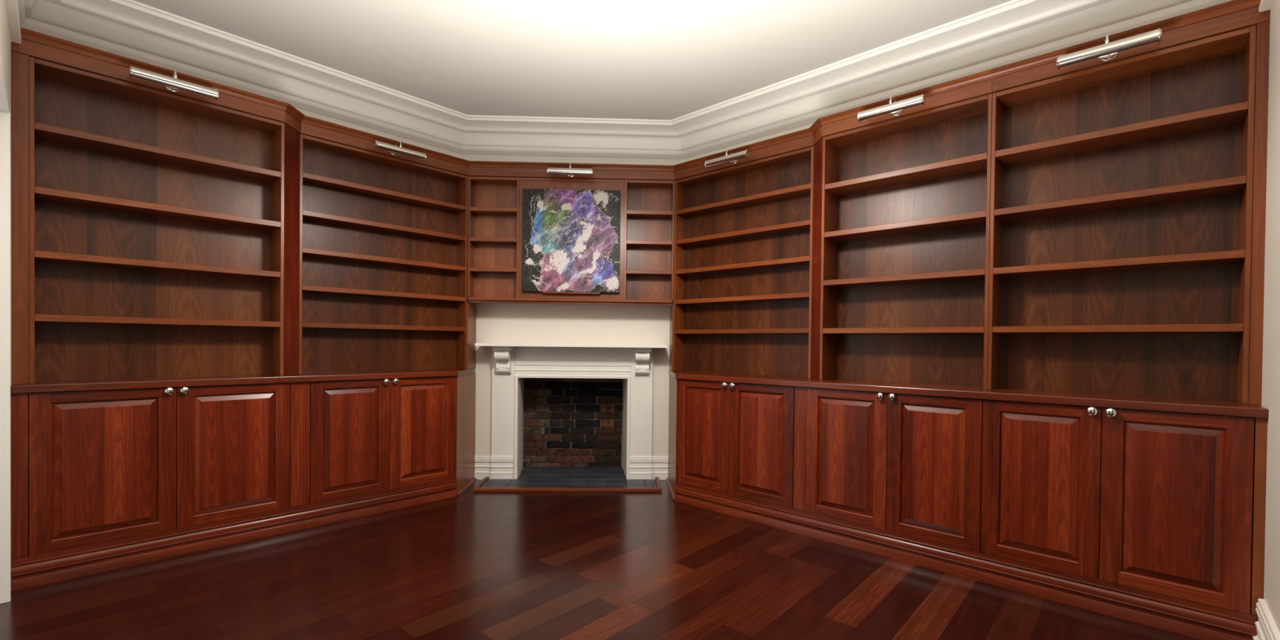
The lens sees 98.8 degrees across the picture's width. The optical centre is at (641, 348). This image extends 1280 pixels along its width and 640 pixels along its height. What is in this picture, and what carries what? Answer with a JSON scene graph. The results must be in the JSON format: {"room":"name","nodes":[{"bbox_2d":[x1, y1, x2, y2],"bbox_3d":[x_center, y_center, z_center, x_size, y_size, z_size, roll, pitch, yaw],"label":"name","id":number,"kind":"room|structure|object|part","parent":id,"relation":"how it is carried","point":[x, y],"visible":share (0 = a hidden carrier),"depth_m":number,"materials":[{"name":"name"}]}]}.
{"room":"home library","nodes":[
{"label":"home library","id":0,"kind":"room"},
{"bbox_2d":[0,0,12,591],"bbox_3d":[-1.587,-0.324,1.141,4.537,2.890,0.240,1,1,43],"label":"wall","id":1,"kind":"structure","parent":0,"point":[5,37],"depth_m":2.34,"materials":[{"name":"beige paint"}]},
{"bbox_2d":[0,54,10,604],"bbox_3d":[-2.451,0.039,1.947,1.000,2.130,0.244,1,1,43],"label":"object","id":2,"kind":"structure","parent":1,"relation":"in","point":[5,110],"depth_m":2.35,"materials":[{"name":"white paint"}]},
{"bbox_2d":[5,0,61,44],"bbox_3d":[-1.379,-1.569,1.338,4.557,0.402,0.352,1,1,43],"label":"trim","id":3,"kind":"structure","parent":1,"relation":"attached to","point":[17,10],"depth_m":2.44,"materials":[{"name":"white paint"}]},
{"bbox_2d":[11,476,457,591],"bbox_3d":[-2.105,1.024,3.268,0.031,0.141,2.167,1,1,43],"label":"trim","id":4,"kind":"structure","parent":1,"relation":"attached to","point":[28,571],"depth_m":2.98,"materials":[{"name":"wood"}]},
{"bbox_2d":[27,392,28,555],"bbox_3d":[-2.418,-0.358,3.666,0.120,2.890,2.567,1,1,43],"label":"wall","id":5,"kind":"structure","parent":0,"point":[28,393],"depth_m":2.81,"materials":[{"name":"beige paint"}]},
{"bbox_2d":[20,0,467,158],"bbox_3d":[-2.200,-1.600,3.542,0.352,0.402,2.461,1,1,43],"label":"trim","id":6,"kind":"structure","parent":5,"relation":"attached to","point":[130,28],"depth_m":3.36,"materials":[{"name":"white paint"}]},
{"bbox_2d":[466,179,675,476],"bbox_3d":[-0.581,-0.348,4.659,1.843,2.890,0.120,1,1,-2],"label":"wall","id":7,"kind":"structure","parent":0,"point":[495,322],"depth_m":4.60,"materials":[{"name":"beige paint"}]},
{"bbox_2d":[474,456,490,479],"bbox_3d":[-1.317,0.994,4.575,0.139,0.192,0.029,1,1,-2],"label":"baseboard","id":8,"kind":"structure","parent":7,"relation":"attached to","point":[482,464],"depth_m":4.57,"materials":[{"name":"white paint"}]},
{"bbox_2d":[467,160,675,305],"bbox_3d":[-0.553,-0.907,4.449,1.643,1.102,0.286,1,1,-2],"label":"bookcase","id":9,"kind":"object","parent":7,"relation":"attached to","point":[495,233],"visible":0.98,"depth_m":4.38,"materials":[{"name":"brown wood"}]},
{"bbox_3d":[-1.170,-0.625,4.391,0.364,0.030,0.127,1,1,-2],"label":"shelf","id":10,"kind":"part","parent":9,"relation":"part of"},
{"bbox_3d":[-1.167,-0.862,4.388,0.364,0.030,0.127,1,1,-2],"label":"shelf","id":11,"kind":"part","parent":9,"relation":"part of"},
{"bbox_3d":[-1.165,-1.099,4.386,0.364,0.030,0.127,1,1,-2],"label":"shelf","id":12,"kind":"part","parent":9,"relation":"part of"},
{"bbox_3d":[-1.162,-1.343,4.383,0.364,0.021,0.128,1,1,-2],"label":"panel","id":13,"kind":"part","parent":9,"relation":"part of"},
{"bbox_3d":[-1.169,-0.880,4.458,0.364,0.952,0.012,1,1,-2],"label":"panel","id":14,"kind":"part","parent":9,"relation":"part of","materials":[{"name":"brown wood"}]},
{"bbox_2d":[546,162,593,177],"bbox_3d":[-0.549,-1.393,4.270,0.353,0.109,0.121,1,1,-2],"label":"picture light","id":15,"kind":"object","parent":9,"relation":"attached to","point":[570,171],"visible":1,"depth_m":4.22,"materials":[{"name":"silver metal"}]},
{"bbox_3d":[-0.548,-1.369,4.239,0.336,0.049,0.054,1,1,-2],"label":"lamp shade","id":16,"kind":"part","parent":15,"relation":"part of","materials":[{"name":"silver metal"}]},
{"bbox_3d":[-0.556,-0.365,4.372,1.614,0.020,0.018,1,1,-2],"label":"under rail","id":17,"kind":"part","parent":9,"relation":"part of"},
{"bbox_2d":[521,188,620,293],"bbox_3d":[-0.549,-0.849,4.332,0.766,0.804,0.036,1,1,-2],"label":"painting","id":18,"kind":"object","parent":9,"relation":"attached to","point":[571,237],"visible":1,"depth_m":4.31,"materials":[{"name":"paint"}]},
{"bbox_2d":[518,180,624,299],"bbox_3d":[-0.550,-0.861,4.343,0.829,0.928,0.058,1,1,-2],"label":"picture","id":19,"kind":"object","parent":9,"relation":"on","point":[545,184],"depth_m":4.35},
{"bbox_3d":[-0.544,-1.437,4.330,1.643,0.038,0.060,1,1,-2],"label":"crown moulding","id":20,"kind":"part","parent":9,"relation":"part of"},
{"bbox_3d":[-0.545,-1.336,4.356,0.829,0.021,0.030,1,1,-2],"label":"head rail","id":21,"kind":"part","parent":9,"relation":"part of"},
{"bbox_3d":[0.062,-0.868,4.502,0.364,0.952,0.012,1,1,-2],"label":"panel","id":22,"kind":"part","parent":9,"relation":"part of","materials":[{"name":"brown wood"}]},
{"bbox_3d":[0.061,-0.612,4.436,0.364,0.030,0.127,1,1,-2],"label":"shelf","id":23,"kind":"part","parent":9,"relation":"part of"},
{"bbox_3d":[0.064,-0.849,4.433,0.364,0.030,0.127,1,1,-2],"label":"shelf","id":24,"kind":"part","parent":9,"relation":"part of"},
{"bbox_3d":[0.069,-1.330,4.428,0.364,0.021,0.128,1,1,-2],"label":"panel","id":25,"kind":"part","parent":9,"relation":"part of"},
{"bbox_3d":[0.067,-1.087,4.431,0.364,0.030,0.127,1,1,-2],"label":"shelf","id":26,"kind":"part","parent":9,"relation":"part of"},
{"bbox_2d":[462,115,683,184],"bbox_3d":[-0.559,-1.592,4.420,1.852,0.402,0.352,1,1,-2],"label":"trim","id":27,"kind":"structure","parent":7,"relation":"attached to","point":[492,138],"depth_m":4.51,"materials":[{"name":"white paint"}]},
{"bbox_2d":[652,456,668,479],"bbox_3d":[0.159,1.009,4.629,0.139,0.192,0.029,1,1,-2],"label":"baseboard","id":28,"kind":"structure","parent":7,"relation":"attached to","point":[660,464],"depth_m":4.62,"materials":[{"name":"white paint"}]},
{"bbox_2d":[670,0,1231,162],"bbox_3d":[1.428,-1.560,3.395,3.248,0.402,0.352,1,1,43],"label":"trim","id":29,"kind":"structure","parent":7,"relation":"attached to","point":[1012,31],"depth_m":3.23,"materials":[{"name":"white paint"}]},
{"bbox_2d":[133,0,1012,119],"bbox_3d":[-0.213,-1.819,2.612,4.813,0.100,4.026,1,1,43],"label":"ceiling","id":30,"kind":"structure","parent":0,"point":[655,60],"depth_m":3.16,"materials":[{"name":"paint"}]},
{"bbox_2d":[0,468,1200,639],"bbox_3d":[-0.370,1.170,1.600,8.600,0.080,7.000,1,1,-2],"label":"floor","id":31,"kind":"structure","parent":0,"point":[472,565],"depth_m":2.57,"materials":[{"name":"wood"}]},
{"bbox_2d":[11,382,289,559],"bbox_3d":[-2.623,0.635,3.016,0.486,0.873,1.093,1,1,43],"label":"base cabinet","id":32,"kind":"object","parent":31,"relation":"on","point":[111,464],"visible":0.98,"depth_m":2.79,"materials":[{"name":"brown wood"}]},
{"bbox_3d":[-2.634,0.579,2.708,0.020,0.747,0.518,1,1,43],"label":"door","id":33,"kind":"part","parent":32,"relation":"part of","materials":[{"name":"wood"}]},
{"bbox_3d":[-2.632,0.577,2.706,0.013,0.653,0.386,1,1,43],"label":"raised panel","id":34,"kind":"part","parent":32,"relation":"part of","materials":[{"name":"wood"}]},
{"bbox_3d":[-2.455,0.222,2.854,0.032,0.037,0.037,1,1,43],"label":"knob","id":35,"kind":"part","parent":32,"relation":"part of","materials":[{"name":"silver metal"}]},
{"bbox_3d":[-2.413,0.222,2.899,0.032,0.037,0.037,1,1,43],"label":"knob","id":36,"kind":"part","parent":32,"relation":"part of","materials":[{"name":"silver metal"}]},
{"bbox_3d":[-2.280,0.579,3.089,0.020,0.747,0.516,1,1,43],"label":"door","id":37,"kind":"part","parent":32,"relation":"part of","materials":[{"name":"wood"}]},
{"bbox_3d":[-2.278,0.577,3.087,0.013,0.653,0.384,1,1,43],"label":"raised panel","id":38,"kind":"part","parent":32,"relation":"part of","materials":[{"name":"wood"}]},
{"bbox_2d":[289,372,476,507],"bbox_3d":[-1.715,0.646,3.907,0.369,0.893,1.458,1,1,39],"label":"base cabinet","id":39,"kind":"object","parent":31,"relation":"on","point":[348,438],"visible":0.96,"depth_m":3.65,"materials":[{"name":"brown wood"}]},
{"bbox_2d":[10,368,475,393],"bbox_3d":[-2.134,0.180,3.542,0.476,0.037,2.529,1,1,43],"label":"countertop","id":40,"kind":"structure","parent":39,"relation":"on","point":[166,382],"depth_m":3.02,"materials":[{"name":"wood"}]},
{"bbox_2d":[11,26,304,384],"bbox_3d":[-2.527,-0.651,3.004,0.243,1.626,1.207,1,1,43],"label":"bookcase","id":41,"kind":"object","parent":40,"relation":"on","point":[155,228],"visible":0.95,"depth_m":2.95,"materials":[{"name":"brown wood"}]},
{"bbox_3d":[-2.911,-0.597,2.622,0.203,1.518,0.017,1,1,43],"label":"panel","id":42,"kind":"part","parent":41,"relation":"part of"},
{"bbox_3d":[-2.639,-0.598,3.055,0.012,1.518,0.989,1,1,43],"label":"panel","id":43,"kind":"part","parent":41,"relation":"part of","materials":[{"name":"brown wood"}]},
{"bbox_3d":[-2.492,-1.443,2.891,0.060,0.038,1.090,1,1,43],"label":"crown moulding","id":44,"kind":"part","parent":41,"relation":"part of","materials":[{"name":"wood"}]},
{"bbox_3d":[-2.569,-0.146,2.991,0.190,0.032,0.989,1,1,43],"label":"shelf","id":45,"kind":"part","parent":41,"relation":"part of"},
{"bbox_3d":[-2.566,-0.445,2.988,0.190,0.032,0.989,1,1,43],"label":"shelf","id":46,"kind":"part","parent":41,"relation":"part of","materials":[{"name":"wood"}]},
{"bbox_3d":[-2.563,-0.744,2.985,0.190,0.032,0.989,1,1,43],"label":"shelf","id":47,"kind":"part","parent":41,"relation":"part of","materials":[{"name":"wood"}]},
{"bbox_3d":[-2.560,-1.042,2.982,0.190,0.032,0.989,1,1,43],"label":"shelf","id":48,"kind":"part","parent":41,"relation":"part of","materials":[{"name":"wood"}]},
{"bbox_3d":[-2.556,-1.343,2.978,0.191,0.021,0.989,1,1,43],"label":"panel","id":49,"kind":"part","parent":41,"relation":"part of","materials":[{"name":"wood"}]},
{"bbox_2d":[128,65,218,100],"bbox_3d":[-2.436,-1.399,2.863,0.121,0.109,0.353,1,1,43],"label":"picture light","id":50,"kind":"object","parent":41,"relation":"attached to","point":[173,84],"visible":1,"depth_m":2.83,"materials":[{"name":"silver metal"}]},
{"bbox_3d":[-2.226,-0.597,3.358,0.203,1.518,0.017,1,1,43],"label":"panel","id":51,"kind":"part","parent":41,"relation":"part of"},
{"bbox_3d":[-2.135,-1.444,3.365,0.060,0.038,0.195,1,1,-3],"label":"crown moulding","id":52,"kind":"part","parent":41,"relation":"part of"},
{"bbox_2d":[298,115,469,373],"bbox_3d":[-1.799,-0.652,3.924,0.184,1.626,1.185,1,1,43],"label":"bookcase","id":53,"kind":"object","parent":40,"relation":"on","point":[384,235],"visible":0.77,"depth_m":3.92,"materials":[{"name":"brown wood"}]},
{"bbox_3d":[-2.205,-0.598,3.518,0.144,1.518,0.017,1,1,43],"label":"panel","id":54,"kind":"part","parent":53,"relation":"part of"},
{"bbox_3d":[-1.815,-0.153,3.938,0.131,0.032,1.128,1,1,43],"label":"shelf","id":55,"kind":"part","parent":53,"relation":"part of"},
{"bbox_3d":[-1.813,-0.389,3.936,0.131,0.032,1.128,1,1,43],"label":"shelf","id":56,"kind":"part","parent":53,"relation":"part of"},
{"bbox_3d":[-1.810,-0.627,3.934,0.131,0.032,1.128,1,1,43],"label":"shelf","id":57,"kind":"part","parent":53,"relation":"part of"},
{"bbox_3d":[-1.808,-0.865,3.931,0.131,0.032,1.128,1,1,43],"label":"shelf","id":58,"kind":"part","parent":53,"relation":"part of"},
{"bbox_3d":[-1.802,-1.345,3.926,0.132,0.021,1.128,1,1,43],"label":"panel","id":59,"kind":"part","parent":53,"relation":"part of","materials":[{"name":"wood"}]},
{"bbox_3d":[-1.805,-1.103,3.929,0.131,0.032,1.128,1,1,43],"label":"shelf","id":60,"kind":"part","parent":53,"relation":"part of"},
{"bbox_3d":[-1.746,-1.445,3.875,0.063,0.038,1.185,1,1,43],"label":"crown moulding","id":61,"kind":"part","parent":53,"relation":"part of","materials":[{"name":"wood"}]},
{"bbox_2d":[373,140,426,161],"bbox_3d":[-1.697,-1.401,3.838,0.121,0.109,0.353,1,1,43],"label":"picture light","id":62,"kind":"object","parent":53,"relation":"attached to","point":[395,150],"visible":1,"depth_m":3.81,"materials":[{"name":"silver metal"}]},
{"bbox_3d":[-1.425,-0.599,4.357,0.144,1.518,0.017,1,1,43],"label":"panel","id":63,"kind":"part","parent":53,"relation":"part of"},
{"bbox_2d":[466,302,468,368],"bbox_3d":[-1.373,-0.101,4.330,0.012,0.524,0.020,1,1,-2],"label":"stile","id":64,"kind":"object","parent":40,"relation":"on","point":[467,303],"visible":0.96,"depth_m":4.32,"materials":[{"name":"wood"}]},
{"bbox_2d":[467,302,475,368],"bbox_3d":[-1.379,-0.102,4.455,0.014,0.525,0.230,1,1,-2],"label":"lining","id":65,"kind":"object","parent":40,"relation":"on","point":[472,307],"visible":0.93,"depth_m":4.45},
{"bbox_3d":[-1.866,0.579,3.534,0.020,0.747,0.476,1,1,43],"label":"door","id":66,"kind":"part","parent":39,"relation":"part of","materials":[{"name":"wood"}]},
{"bbox_3d":[-1.864,0.577,3.532,0.013,0.653,0.344,1,1,43],"label":"raised panel","id":67,"kind":"part","parent":39,"relation":"part of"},
{"bbox_3d":[-1.702,0.221,3.664,0.032,0.037,0.037,1,1,43],"label":"knob","id":68,"kind":"part","parent":39,"relation":"part of","materials":[{"name":"silver metal"}]},
{"bbox_3d":[-1.659,0.221,3.710,0.032,0.037,0.037,1,1,43],"label":"knob","id":69,"kind":"part","parent":39,"relation":"part of","materials":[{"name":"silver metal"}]},
{"bbox_3d":[-1.538,0.579,3.886,0.020,0.747,0.479,1,1,43],"label":"door","id":70,"kind":"part","parent":39,"relation":"part of","materials":[{"name":"wood"}]},
{"bbox_3d":[-1.536,0.577,3.884,0.013,0.653,0.347,1,1,43],"label":"raised panel","id":71,"kind":"part","parent":39,"relation":"part of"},
{"bbox_3d":[-1.383,0.645,4.321,0.018,0.893,0.516,1,1,-2],"label":"panel","id":72,"kind":"part","parent":39,"relation":"part of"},
{"bbox_2d":[473,476,662,491],"bbox_3d":[-0.567,1.087,4.402,1.444,0.026,0.372,1,1,-2],"label":"hearth border","id":73,"kind":"object","parent":31,"relation":"on","point":[477,488],"visible":0.97,"depth_m":4.22,"materials":[{"name":"wood"}]},
{"bbox_3d":[-1.274,1.079,4.391,0.030,0.026,0.342,1,1,-2],"label":"rail","id":74,"kind":"part","parent":73,"relation":"part of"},
{"bbox_3d":[-0.561,1.088,4.231,1.444,0.026,0.030,1,1,-2],"label":"rail","id":75,"kind":"part","parent":73,"relation":"part of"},
{"bbox_3d":[0.139,1.094,4.443,0.030,0.026,0.342,1,1,-2],"label":"rail","id":76,"kind":"part","parent":73,"relation":"part of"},
{"bbox_2d":[480,466,657,487],"bbox_3d":[-0.576,1.090,4.635,1.384,0.013,0.778,1,1,-2],"label":"hearth","id":77,"kind":"object","parent":31,"relation":"on","point":[530,476],"visible":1,"depth_m":4.56,"materials":[{"name":"stone"}]},
{"bbox_2d":[475,342,667,479],"bbox_3d":[-0.561,0.530,4.489,1.531,1.136,0.236,1,1,-2],"label":"mantelpiece","id":78,"kind":"object","parent":31,"relation":"on","point":[511,362],"visible":0.98,"depth_m":4.56,"materials":[{"name":"white paint"}]},
{"bbox_3d":[-1.041,0.666,4.569,0.029,0.853,0.046,1,1,-2],"label":"architrave","id":79,"kind":"part","parent":78,"relation":"part of","materials":[{"name":"white paint"}]},
{"bbox_2d":[475,342,667,347],"bbox_3d":[-0.555,-0.026,4.484,1.531,0.024,0.236,1,1,-2],"label":"mantel shelf","id":80,"kind":"object","parent":78,"relation":"attached to","point":[494,344],"depth_m":4.37,"materials":[{"name":"white paint"}]},
{"bbox_3d":[-0.569,0.169,4.570,0.966,0.153,0.027,1,1,-2],"label":"head moulding","id":81,"kind":"part","parent":78,"relation":"part of","materials":[{"name":"white paint"}]},
{"bbox_3d":[-0.105,0.676,4.603,0.029,0.853,0.046,1,1,-2],"label":"architrave","id":82,"kind":"part","parent":78,"relation":"part of","materials":[{"name":"white paint"}]},
{"bbox_2d":[520,377,627,477],"bbox_3d":[-0.595,0.455,4.855,1.078,1.281,0.564,1,1,-2],"label":"firebox","id":83,"kind":"object","parent":31,"relation":"on","point":[580,422],"visible":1,"depth_m":5.02,"materials":[{"name":"brown brick"}]},
{"bbox_2d":[666,374,806,511],"bbox_3d":[0.570,0.670,3.942,0.417,0.893,1.496,0,1,-40],"label":"base cabinet","id":84,"kind":"object","parent":31,"relation":"on","point":[740,439],"visible":0.94,"depth_m":3.65,"materials":[{"name":"brown wood"}]},
{"bbox_3d":[0.254,0.663,4.324,0.018,0.893,0.627,1,1,-2],"label":"panel","id":85,"kind":"part","parent":84,"relation":"part of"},
{"bbox_3d":[0.433,0.600,3.856,0.452,0.747,0.020,1,1,43],"label":"door","id":86,"kind":"part","parent":84,"relation":"part of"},
{"bbox_3d":[0.431,0.598,3.854,0.320,0.653,0.013,1,1,43],"label":"raised panel","id":87,"kind":"part","parent":84,"relation":"part of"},
{"bbox_3d":[0.562,0.245,3.700,0.037,0.037,0.032,1,1,43],"label":"knob","id":88,"kind":"part","parent":84,"relation":"part of","materials":[{"name":"silver metal"}]},
{"bbox_3d":[0.607,0.246,3.658,0.037,0.037,0.032,1,1,43],"label":"knob","id":89,"kind":"part","parent":84,"relation":"part of","materials":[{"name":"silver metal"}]},
{"bbox_3d":[0.770,0.605,3.539,0.336,0.653,0.013,1,1,43],"label":"raised panel","id":90,"kind":"part","parent":84,"relation":"part of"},
{"bbox_3d":[0.772,0.607,3.541,0.468,0.747,0.020,1,1,43],"label":"door","id":91,"kind":"part","parent":84,"relation":"part of","materials":[{"name":"wood"}]},
{"bbox_2d":[668,369,1268,418],"bbox_3d":[1.314,0.219,3.362,3.297,0.037,0.533,1,1,43],"label":"countertop","id":92,"kind":"structure","parent":84,"relation":"on","point":[1169,404],"depth_m":2.65,"materials":[{"name":"wood"}]},
{"bbox_2d":[669,305,672,370],"bbox_3d":[0.252,-0.085,4.514,0.014,0.525,0.230,1,1,-2],"label":"lining","id":93,"kind":"object","parent":92,"relation":"on","point":[671,307],"visible":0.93,"depth_m":4.52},
{"bbox_2d":[671,305,674,370],"bbox_3d":[0.256,-0.084,4.389,0.012,0.524,0.020,1,1,-2],"label":"stile","id":94,"kind":"object","parent":92,"relation":"on","point":[673,326],"visible":1,"depth_m":4.38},
{"bbox_2d":[673,128,813,378],"bbox_3d":[0.721,-0.626,4.013,1.189,1.626,0.174,1,1,43],"label":"bookcase","id":95,"kind":"object","parent":92,"relation":"on","point":[743,258],"visible":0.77,"depth_m":4.03,"materials":[{"name":"brown wood"}]},
{"bbox_3d":[0.311,-0.581,4.424,0.017,1.518,0.131,1,1,43],"label":"panel","id":96,"kind":"part","parent":95,"relation":"part of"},
{"bbox_2d":[704,149,749,168],"bbox_3d":[0.632,-1.377,3.940,0.353,0.109,0.121,1,1,43],"label":"picture light","id":97,"kind":"object","parent":95,"relation":"attached to","point":[732,158],"visible":1,"depth_m":3.90,"materials":[{"name":"silver metal"}]},
{"bbox_3d":[0.725,-0.127,4.032,1.137,0.032,0.118,1,1,43],"label":"shelf","id":98,"kind":"part","parent":95,"relation":"part of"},
{"bbox_3d":[0.727,-0.363,4.029,1.137,0.032,0.118,1,1,43],"label":"shelf","id":99,"kind":"part","parent":95,"relation":"part of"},
{"bbox_3d":[0.730,-0.601,4.027,1.137,0.032,0.118,1,1,43],"label":"shelf","id":100,"kind":"part","parent":95,"relation":"part of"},
{"bbox_3d":[0.732,-0.838,4.025,1.137,0.032,0.118,1,1,43],"label":"shelf","id":101,"kind":"part","parent":95,"relation":"part of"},
{"bbox_3d":[0.692,-1.420,3.964,1.189,0.038,0.063,1,1,43],"label":"crown moulding","id":102,"kind":"part","parent":95,"relation":"part of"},
{"bbox_3d":[0.735,-1.076,4.022,1.137,0.032,0.118,1,1,43],"label":"shelf","id":103,"kind":"part","parent":95,"relation":"part of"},
{"bbox_3d":[0.737,-1.319,4.019,1.137,0.021,0.119,1,1,43],"label":"panel","id":104,"kind":"part","parent":95,"relation":"part of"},
{"bbox_3d":[1.156,-0.564,3.638,0.017,1.518,0.131,1,1,43],"label":"panel","id":105,"kind":"part","parent":95,"relation":"part of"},
{"bbox_2d":[808,69,992,389],"bbox_3d":[1.468,-0.610,3.223,1.028,1.626,0.242,1,1,43],"label":"bookcase","id":106,"kind":"object","parent":92,"relation":"on","point":[901,212],"visible":0.85,"depth_m":3.23,"materials":[{"name":"brown wood"}]},
{"bbox_3d":[1.124,-1.411,3.492,0.060,0.038,0.179,1,1,-3],"label":"crown moulding","id":107,"kind":"part","parent":106,"relation":"part of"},
{"bbox_3d":[1.201,-0.562,3.498,0.017,1.518,0.202,1,1,43],"label":"panel","id":108,"kind":"part","parent":106,"relation":"part of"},
{"bbox_2d":[857,93,925,122],"bbox_3d":[1.409,-1.360,3.071,0.353,0.109,0.121,1,1,43],"label":"picture light","id":109,"kind":"object","parent":106,"relation":"attached to","point":[895,108],"visible":1,"depth_m":3.04,"materials":[{"name":"silver metal"}]},
{"bbox_3d":[1.518,-0.105,3.197,0.870,0.032,0.189,1,1,43],"label":"shelf","id":110,"kind":"part","parent":106,"relation":"part of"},
{"bbox_3d":[1.521,-0.404,3.194,0.870,0.032,0.189,1,1,43],"label":"shelf","id":111,"kind":"part","parent":106,"relation":"part of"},
{"bbox_3d":[1.455,-1.403,3.111,0.917,0.038,0.060,1,1,43],"label":"crown moulding","id":112,"kind":"part","parent":106,"relation":"part of","materials":[{"name":"wood"}]},
{"bbox_3d":[1.524,-0.703,3.191,0.870,0.032,0.189,1,1,43],"label":"shelf","id":113,"kind":"part","parent":106,"relation":"part of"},
{"bbox_3d":[1.527,-1.000,3.188,0.870,0.032,0.189,1,1,43],"label":"shelf","id":114,"kind":"part","parent":106,"relation":"part of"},
{"bbox_3d":[1.530,-1.302,3.184,0.870,0.021,0.190,1,1,43],"label":"panel","id":115,"kind":"part","parent":106,"relation":"part of","materials":[{"name":"wood"}]},
{"bbox_3d":[1.851,-0.549,2.894,0.017,1.518,0.202,1,1,43],"label":"panel","id":116,"kind":"part","parent":106,"relation":"part of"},
{"bbox_2d":[986,0,1270,404],"bbox_3d":[2.188,-0.596,2.553,0.940,1.626,0.242,1,1,43],"label":"bookcase","id":117,"kind":"object","parent":92,"relation":"on","point":[1128,192],"visible":0.99,"depth_m":2.55,"materials":[{"name":"brown wood"}]},
{"bbox_3d":[1.864,-0.548,2.882,0.017,1.518,0.202,1,1,43],"label":"panel","id":118,"kind":"part","parent":117,"relation":"part of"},
{"bbox_2d":[1056,27,1161,69],"bbox_3d":[2.081,-1.346,2.446,0.353,0.109,0.121,1,1,43],"label":"picture light","id":119,"kind":"object","parent":117,"relation":"attached to","point":[1106,51],"visible":1,"depth_m":2.41,"materials":[{"name":"silver metal"}]},
{"bbox_3d":[2.180,-0.091,2.580,0.870,0.032,0.189,1,1,43],"label":"shelf","id":120,"kind":"part","parent":117,"relation":"part of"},
{"bbox_3d":[2.184,-0.390,2.577,0.870,0.032,0.189,1,1,43],"label":"shelf","id":121,"kind":"part","parent":117,"relation":"part of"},
{"bbox_3d":[2.187,-0.689,2.574,0.870,0.032,0.189,1,1,43],"label":"shelf","id":122,"kind":"part","parent":117,"relation":"part of","materials":[{"name":"wood"}]},
{"bbox_3d":[2.190,-0.987,2.571,0.870,0.032,0.189,1,1,43],"label":"shelf","id":123,"kind":"part","parent":117,"relation":"part of","materials":[{"name":"wood"}]},
{"bbox_3d":[2.193,-1.289,2.568,0.870,0.021,0.190,1,1,43],"label":"panel","id":124,"kind":"part","parent":117,"relation":"part of","materials":[{"name":"wood"}]},
{"bbox_3d":[2.135,-1.390,2.478,0.940,0.038,0.060,1,1,43],"label":"crown moulding","id":125,"kind":"part","parent":117,"relation":"part of","materials":[{"name":"wood"}]},
{"bbox_3d":[2.514,-0.535,2.278,0.017,1.518,0.202,1,1,43],"label":"panel","id":126,"kind":"part","parent":117,"relation":"part of","materials":[{"name":"wood"}]},
{"bbox_2d":[804,387,983,551],"bbox_3d":[1.496,0.677,3.181,0.920,0.873,0.545,1,1,43],"label":"base cabinet","id":127,"kind":"object","parent":31,"relation":"on","point":[909,464],"visible":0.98,"depth_m":2.95,"materials":[{"name":"brown wood"}]},
{"bbox_3d":[1.174,0.613,3.163,0.336,0.653,0.013,1,1,43],"label":"raised panel","id":128,"kind":"part","parent":127,"relation":"part of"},
{"bbox_3d":[1.176,0.615,3.165,0.468,0.747,0.020,1,1,43],"label":"door","id":129,"kind":"part","parent":127,"relation":"part of","materials":[{"name":"wood"}]},
{"bbox_3d":[1.311,0.260,3.004,0.037,0.037,0.032,1,1,43],"label":"knob","id":130,"kind":"part","parent":127,"relation":"part of","materials":[{"name":"silver metal"}]},
{"bbox_3d":[1.356,0.261,2.962,0.037,0.037,0.032,1,1,43],"label":"knob","id":131,"kind":"part","parent":127,"relation":"part of","materials":[{"name":"silver metal"}]},
{"bbox_3d":[1.511,0.620,2.850,0.314,0.653,0.013,1,1,43],"label":"raised panel","id":132,"kind":"part","parent":127,"relation":"part of","materials":[{"name":"wood"}]},
{"bbox_3d":[1.513,0.622,2.852,0.446,0.747,0.020,1,1,43],"label":"door","id":133,"kind":"part","parent":127,"relation":"part of","materials":[{"name":"wood"}]},
{"bbox_2d":[980,399,1267,615],"bbox_3d":[2.172,0.691,2.553,0.924,0.873,0.545,1,1,43],"label":"base cabinet","id":134,"kind":"object","parent":31,"relation":"on","point":[1160,502],"visible":0.97,"depth_m":2.32,"materials":[{"name":"brown wood"}]},
{"bbox_3d":[1.840,0.626,2.544,0.313,0.653,0.013,1,1,43],"label":"raised panel","id":135,"kind":"part","parent":134,"relation":"part of","materials":[{"name":"wood"}]},
{"bbox_3d":[1.842,0.628,2.546,0.445,0.747,0.020,1,1,43],"label":"door","id":136,"kind":"part","parent":134,"relation":"part of","materials":[{"name":"wood"}]},
{"bbox_3d":[1.968,0.273,2.393,0.037,0.037,0.032,1,1,43],"label":"knob","id":137,"kind":"part","parent":134,"relation":"part of","materials":[{"name":"silver metal"}]},
{"bbox_3d":[2.014,0.274,2.350,0.037,0.037,0.032,1,1,43],"label":"knob","id":138,"kind":"part","parent":134,"relation":"part of","materials":[{"name":"silver metal"}]},
{"bbox_3d":[2.167,0.633,2.240,0.310,0.653,0.013,1,1,43],"label":"raised panel","id":139,"kind":"part","parent":134,"relation":"part of","materials":[{"name":"wood"}]},
{"bbox_3d":[2.168,0.635,2.242,0.442,0.747,0.020,1,1,43],"label":"door","id":140,"kind":"part","parent":134,"relation":"part of","materials":[{"name":"wood"}]},
{"bbox_2d":[1249,0,1279,632],"bbox_3d":[1.395,-0.289,0.928,0.120,2.890,3.990,1,1,43],"label":"wall","id":141,"kind":"structure","parent":0,"point":[1270,391],"depth_m":2.01,"materials":[{"name":"beige paint"}]},
{"bbox_2d":[674,481,1257,639],"bbox_3d":[1.296,1.063,3.037,2.856,0.141,0.032,1,1,43],"label":"trim","id":142,"kind":"structure","parent":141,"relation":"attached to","point":[1196,620],"depth_m":2.62,"materials":[{"name":"wood"}]},
{"bbox_2d":[1258,0,1273,12],"bbox_3d":[1.325,-1.539,1.158,0.352,0.402,3.770,1,1,43],"label":"trim","id":143,"kind":"structure","parent":141,"relation":"attached to","point":[1264,5],"depth_m":2.14,"materials":[{"name":"white paint"}]},
{"bbox_2d":[1253,598,1279,639],"bbox_3d":[2.123,1.047,1.846,0.031,0.215,0.595,1,1,43],"label":"baseboard","id":144,"kind":"structure","parent":141,"relation":"attached to","point":[1266,628],"depth_m":1.95,"materials":[{"name":"white paint"}]}
]}

